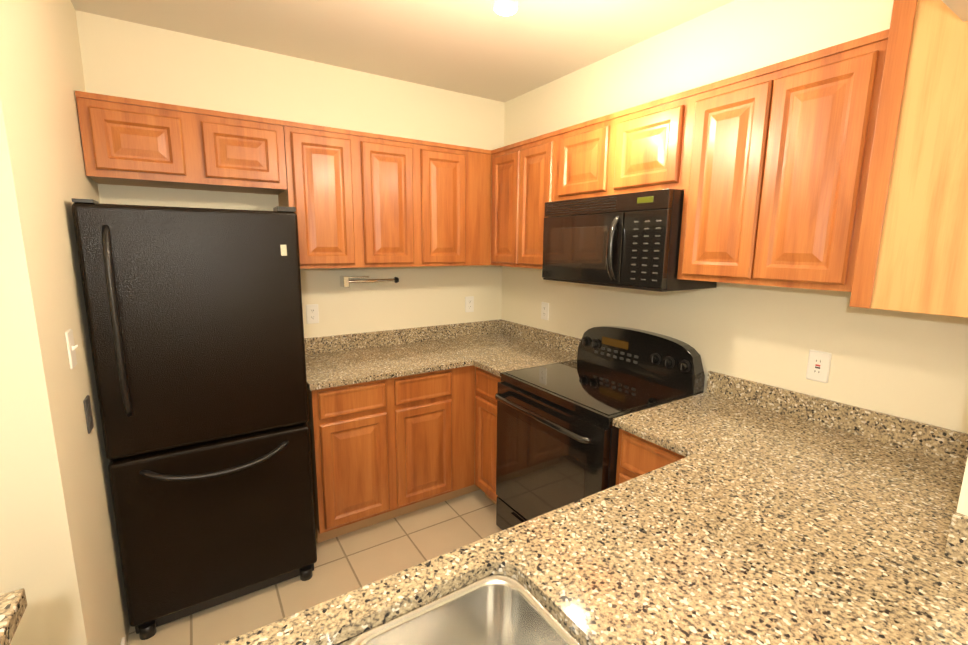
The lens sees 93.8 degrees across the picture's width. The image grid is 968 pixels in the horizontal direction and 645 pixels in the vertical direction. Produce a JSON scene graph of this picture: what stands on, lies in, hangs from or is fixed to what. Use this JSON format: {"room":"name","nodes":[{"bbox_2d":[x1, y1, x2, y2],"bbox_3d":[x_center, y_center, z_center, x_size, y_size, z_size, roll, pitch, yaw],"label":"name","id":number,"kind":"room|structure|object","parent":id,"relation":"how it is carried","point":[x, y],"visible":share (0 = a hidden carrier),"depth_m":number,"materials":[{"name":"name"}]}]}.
{"room":"kitchen","nodes":[
{"label":"kitchen","id":0,"kind":"room"},
{"bbox_2d":[0,580,15,644],"bbox_3d":[-1.760,0.129,0.830,1.110,2.595,0.130,-6,11,-32],"label":"wall","id":1,"kind":"structure","parent":0,"point":[13,642],"depth_m":1.18,"materials":[{"name":"beige paint"}]},
{"bbox_2d":[0,0,129,644],"bbox_3d":[-1.534,-0.010,1.658,0.130,2.595,1.300,-6,11,-32],"label":"wall","id":2,"kind":"structure","parent":0,"point":[60,561],"depth_m":1.25,"materials":[{"name":"beige paint"}]},
{"bbox_2d":[65,329,77,368],"bbox_3d":[-1.281,0.082,1.416,0.019,0.117,0.072,-6,11,-32],"label":"light switch","id":3,"kind":"object","parent":2,"relation":"attached to","point":[71,345],"visible":0.96,"depth_m":1.40,"materials":[{"name":"white plastic"}]},
{"bbox_2d":[83,395,93,433],"bbox_3d":[-1.347,0.312,1.547,0.008,0.117,0.072,-6,11,-32],"label":"electrical outlet","id":4,"kind":"object","parent":2,"relation":"attached to","point":[88,413],"visible":0.98,"depth_m":1.53,"materials":[{"name":"grey plastic"}]},
{"bbox_2d":[121,637,125,644],"bbox_3d":[-1.782,1.330,1.207,1.277,0.100,0.452,-6,11,-32],"label":"baseboard","id":5,"kind":"structure","parent":2,"relation":"attached to","point":[123,640],"depth_m":1.71,"materials":[{"name":"white"}]},
{"bbox_2d":[75,10,504,337],"bbox_3d":[-1.356,-0.172,2.619,3.750,2.595,0.150,-6,11,-32],"label":"wall","id":6,"kind":"structure","parent":0,"point":[126,59],"depth_m":2.64,"materials":[{"name":"beige paint"}]},
{"bbox_2d":[75,91,290,196],"bbox_3d":[-1.402,-0.825,2.184,0.777,0.328,0.328,-6,11,-32],"label":"upper cabinet","id":7,"kind":"object","parent":6,"relation":"attached to","point":[126,141],"depth_m":2.04,"materials":[{"name":"brown wood"}]},
{"bbox_2d":[306,304,318,323],"bbox_3d":[-1.041,-0.052,2.750,0.072,0.117,0.008,-6,11,-32],"label":"electrical outlet","id":8,"kind":"object","parent":6,"relation":"attached to","point":[312,314],"visible":1,"depth_m":2.75,"materials":[{"name":"white plastic"}]},
{"bbox_2d":[340,276,398,286],"bbox_3d":[-0.718,-0.266,2.875,0.366,0.066,0.083,-6,11,-32],"label":"holder","id":9,"kind":"object","parent":6,"relation":"attached to","point":[345,281],"visible":1,"depth_m":2.82,"materials":[{"name":"silver metal"}]},
{"bbox_2d":[278,121,474,268],"bbox_3d":[-0.626,-0.704,2.710,1.065,0.728,0.328,-6,11,-32],"label":"upper cabinet","id":10,"kind":"object","parent":6,"relation":"attached to","point":[360,199],"depth_m":2.54,"materials":[{"name":"brown wood"}]},
{"bbox_2d":[465,296,473,311],"bbox_3d":[-0.106,-0.134,3.343,0.072,0.117,0.008,-6,11,-32],"label":"electrical outlet","id":11,"kind":"object","parent":6,"relation":"attached to","point":[469,303],"visible":1,"depth_m":3.34,"materials":[{"name":"white plastic"}]},
{"bbox_2d":[471,149,486,265],"bbox_3d":[0.020,-0.761,3.133,0.483,0.710,0.308,-6,11,-32],"label":"upper cabinet","id":12,"kind":"object","parent":6,"relation":"attached to","point":[479,234],"depth_m":2.93,"materials":[{"name":"brown wood"}]},
{"bbox_2d":[127,489,502,644],"bbox_3d":[-0.235,1.463,1.104,3.750,0.100,4.350,-6,11,-32],"label":"floor","id":13,"kind":"structure","parent":0,"point":[350,561],"depth_m":2.27,"materials":[{"name":"tile"}]},
{"bbox_2d":[71,198,316,639],"bbox_3d":[-1.277,0.350,2.134,0.715,1.730,0.834,-6,11,-32],"label":"fridge","id":14,"kind":"object","parent":13,"relation":"on","point":[195,325],"visible":1,"depth_m":1.80,"materials":[{"name":"black metal"}]},
{"bbox_2d":[306,367,461,542],"bbox_3d":[-0.669,0.680,2.745,0.800,0.884,0.628,-6,11,-32],"label":"base cabinet","id":15,"kind":"object","parent":13,"relation":"on","point":[382,450],"depth_m":2.46,"materials":[{"name":"brown wood"}]},
{"bbox_2d":[304,319,549,390],"bbox_3d":[-0.342,0.154,2.835,1.562,0.129,0.677,-6,11,-32],"label":"countertop","id":16,"kind":"structure","parent":15,"relation":"on","point":[345,359],"depth_m":2.82,"materials":[{"name":"stone"}]},
{"bbox_2d":[462,366,469,494],"bbox_3d":[-0.023,0.615,3.166,0.748,0.884,0.608,-6,11,-32],"label":"base cabinet","id":17,"kind":"object","parent":13,"relation":"on","point":[465,370],"depth_m":2.75,"materials":[{"name":"brown wood"}]},
{"bbox_2d":[470,365,500,504],"bbox_3d":[0.283,0.679,2.807,0.628,0.884,0.332,-6,11,-32],"label":"base cabinet","id":18,"kind":"object","parent":13,"relation":"on","point":[483,384],"depth_m":2.67,"materials":[{"name":"brown wood"}]},
{"bbox_2d":[474,331,580,376],"bbox_3d":[0.290,0.185,2.684,0.665,0.129,0.264,-6,11,-32],"label":"countertop","id":19,"kind":"structure","parent":18,"relation":"on","point":[495,356],"depth_m":2.85,"materials":[{"name":"stone"}]},
{"bbox_2d":[495,326,704,529],"bbox_3d":[0.518,0.634,2.293,0.716,1.150,0.752,-6,11,-32],"label":"range","id":20,"kind":"object","parent":13,"relation":"on","point":[557,438],"visible":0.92,"depth_m":2.17,"materials":[{"name":"black metal"}]},
{"bbox_2d":[616,428,684,484],"bbox_3d":[0.883,0.841,1.884,0.628,0.884,0.370,-6,11,-32],"label":"base cabinet","id":21,"kind":"object","parent":13,"relation":"on","point":[637,456],"depth_m":1.72,"materials":[{"name":"brown wood"}]},
{"bbox_2d":[218,387,967,644],"bbox_3d":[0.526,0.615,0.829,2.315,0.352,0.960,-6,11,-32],"label":"countertop","id":22,"kind":"structure","parent":21,"relation":"on","point":[762,514],"depth_m":0.98,"materials":[{"name":"stone"}]},
{"bbox_2d":[336,574,580,644],"bbox_3d":[-0.163,0.710,0.629,0.810,0.222,0.465,-6,11,-32],"label":"sink","id":23,"kind":"object","parent":22,"relation":"in","point":[481,609],"depth_m":0.91,"materials":[{"name":"silver metal"}]},
{"bbox_2d":[613,371,777,434],"bbox_3d":[0.867,0.342,1.796,0.665,0.129,0.353,-6,11,-32],"label":"countertop","id":24,"kind":"structure","parent":21,"relation":"on","point":[722,390],"depth_m":1.92,"materials":[{"name":"stone"}]},
{"bbox_3d":[-0.386,1.075,-0.009,0.212,1.035,1.580,-6,11,-32],"label":"wall","id":25,"kind":"structure","parent":13,"relation":"on","visible":0},
{"bbox_2d":[0,588,26,644],"bbox_3d":[-0.393,0.545,-0.079,0.335,0.032,1.625,-6,11,-32],"label":"wall cap","id":26,"kind":"object","parent":25,"relation":"on","point":[13,605],"visible":1,"depth_m":0.64,"materials":[{"name":"beige stone"}]},
{"bbox_2d":[71,0,733,101],"bbox_3d":[-0.211,-1.194,0.652,3.750,0.100,4.350,-6,11,-32],"label":"ceiling","id":27,"kind":"structure","parent":0,"point":[480,48],"depth_m":2.18,"materials":[{"name":"beige paint"}]},
{"bbox_2d":[493,0,517,15],"bbox_3d":[-0.209,-1.114,1.272,1.100,0.263,0.085,-6,11,-32],"label":"track light","id":28,"kind":"object","parent":27,"relation":"attached to","point":[505,7],"visible":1,"depth_m":1.46,"materials":[{"name":"white"}]},
{"bbox_2d":[942,0,967,21],"bbox_3d":[0.063,-0.762,-0.185,3.246,0.465,0.940,-6,11,-32],"label":"soffit","id":29,"kind":"structure","parent":27,"relation":"attached to","point":[959,8],"depth_m":1.04,"materials":[{"name":"beige paint"}]},
{"bbox_2d":[501,0,967,433],"bbox_3d":[1.333,-0.004,1.776,0.150,2.595,4.200,-6,11,-32],"label":"wall","id":30,"kind":"structure","parent":0,"point":[910,366],"depth_m":1.90,"materials":[{"name":"beige paint"}]},
{"bbox_2d":[487,131,554,268],"bbox_3d":[0.340,-0.708,2.781,0.328,0.728,0.632,-6,11,-32],"label":"upper cabinet","id":31,"kind":"object","parent":30,"relation":"attached to","point":[520,175],"depth_m":2.69,"materials":[{"name":"brown wood"}]},
{"bbox_2d":[541,302,548,319],"bbox_3d":[0.412,-0.077,3.069,0.008,0.117,0.072,-6,11,-32],"label":"electrical outlet","id":32,"kind":"object","parent":30,"relation":"attached to","point":[544,310],"visible":1,"depth_m":3.06,"materials":[{"name":"white plastic"}]},
{"bbox_2d":[555,90,690,200],"bbox_3d":[0.718,-0.783,2.173,0.328,0.368,0.762,-6,11,-32],"label":"upper cabinet","id":33,"kind":"object","parent":30,"relation":"attached to","point":[640,148],"depth_m":2.02,"materials":[{"name":"brown wood"}]},
{"bbox_2d":[542,189,716,291],"bbox_3d":[0.664,-0.393,2.207,0.445,0.406,0.748,-6,11,-32],"label":"microwave","id":34,"kind":"object","parent":33,"relation":"attached to","point":[629,240],"visible":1,"depth_m":1.99,"materials":[{"name":"black"}]},
{"bbox_2d":[677,29,888,291],"bbox_3d":[1.085,-0.506,1.636,0.328,0.728,0.606,-6,11,-32],"label":"upper cabinet","id":35,"kind":"object","parent":30,"relation":"attached to","point":[766,169],"depth_m":1.49,"materials":[{"name":"brown wood"}]},
{"bbox_2d":[806,350,831,382],"bbox_3d":[1.280,0.168,1.736,0.008,0.117,0.072,-6,11,-32],"label":"outlet","id":36,"kind":"object","parent":30,"relation":"attached to","point":[818,366],"visible":1,"depth_m":1.73,"materials":[{"name":"white plastic"}]},
{"bbox_2d":[849,0,967,317],"bbox_3d":[1.309,-0.509,1.228,0.386,0.955,0.361,-6,11,-32],"label":"end panel","id":37,"kind":"object","parent":30,"relation":"attached to","point":[912,253],"visible":1,"depth_m":1.20,"materials":[{"name":"brown wood"}]},
{"bbox_2d":[956,457,967,515],"bbox_3d":[1.720,0.222,0.469,0.630,2.595,1.550,-6,11,-32],"label":"wall","id":38,"kind":"structure","parent":0,"point":[962,507],"depth_m":0.98,"materials":[{"name":"beige paint"}]}
]}

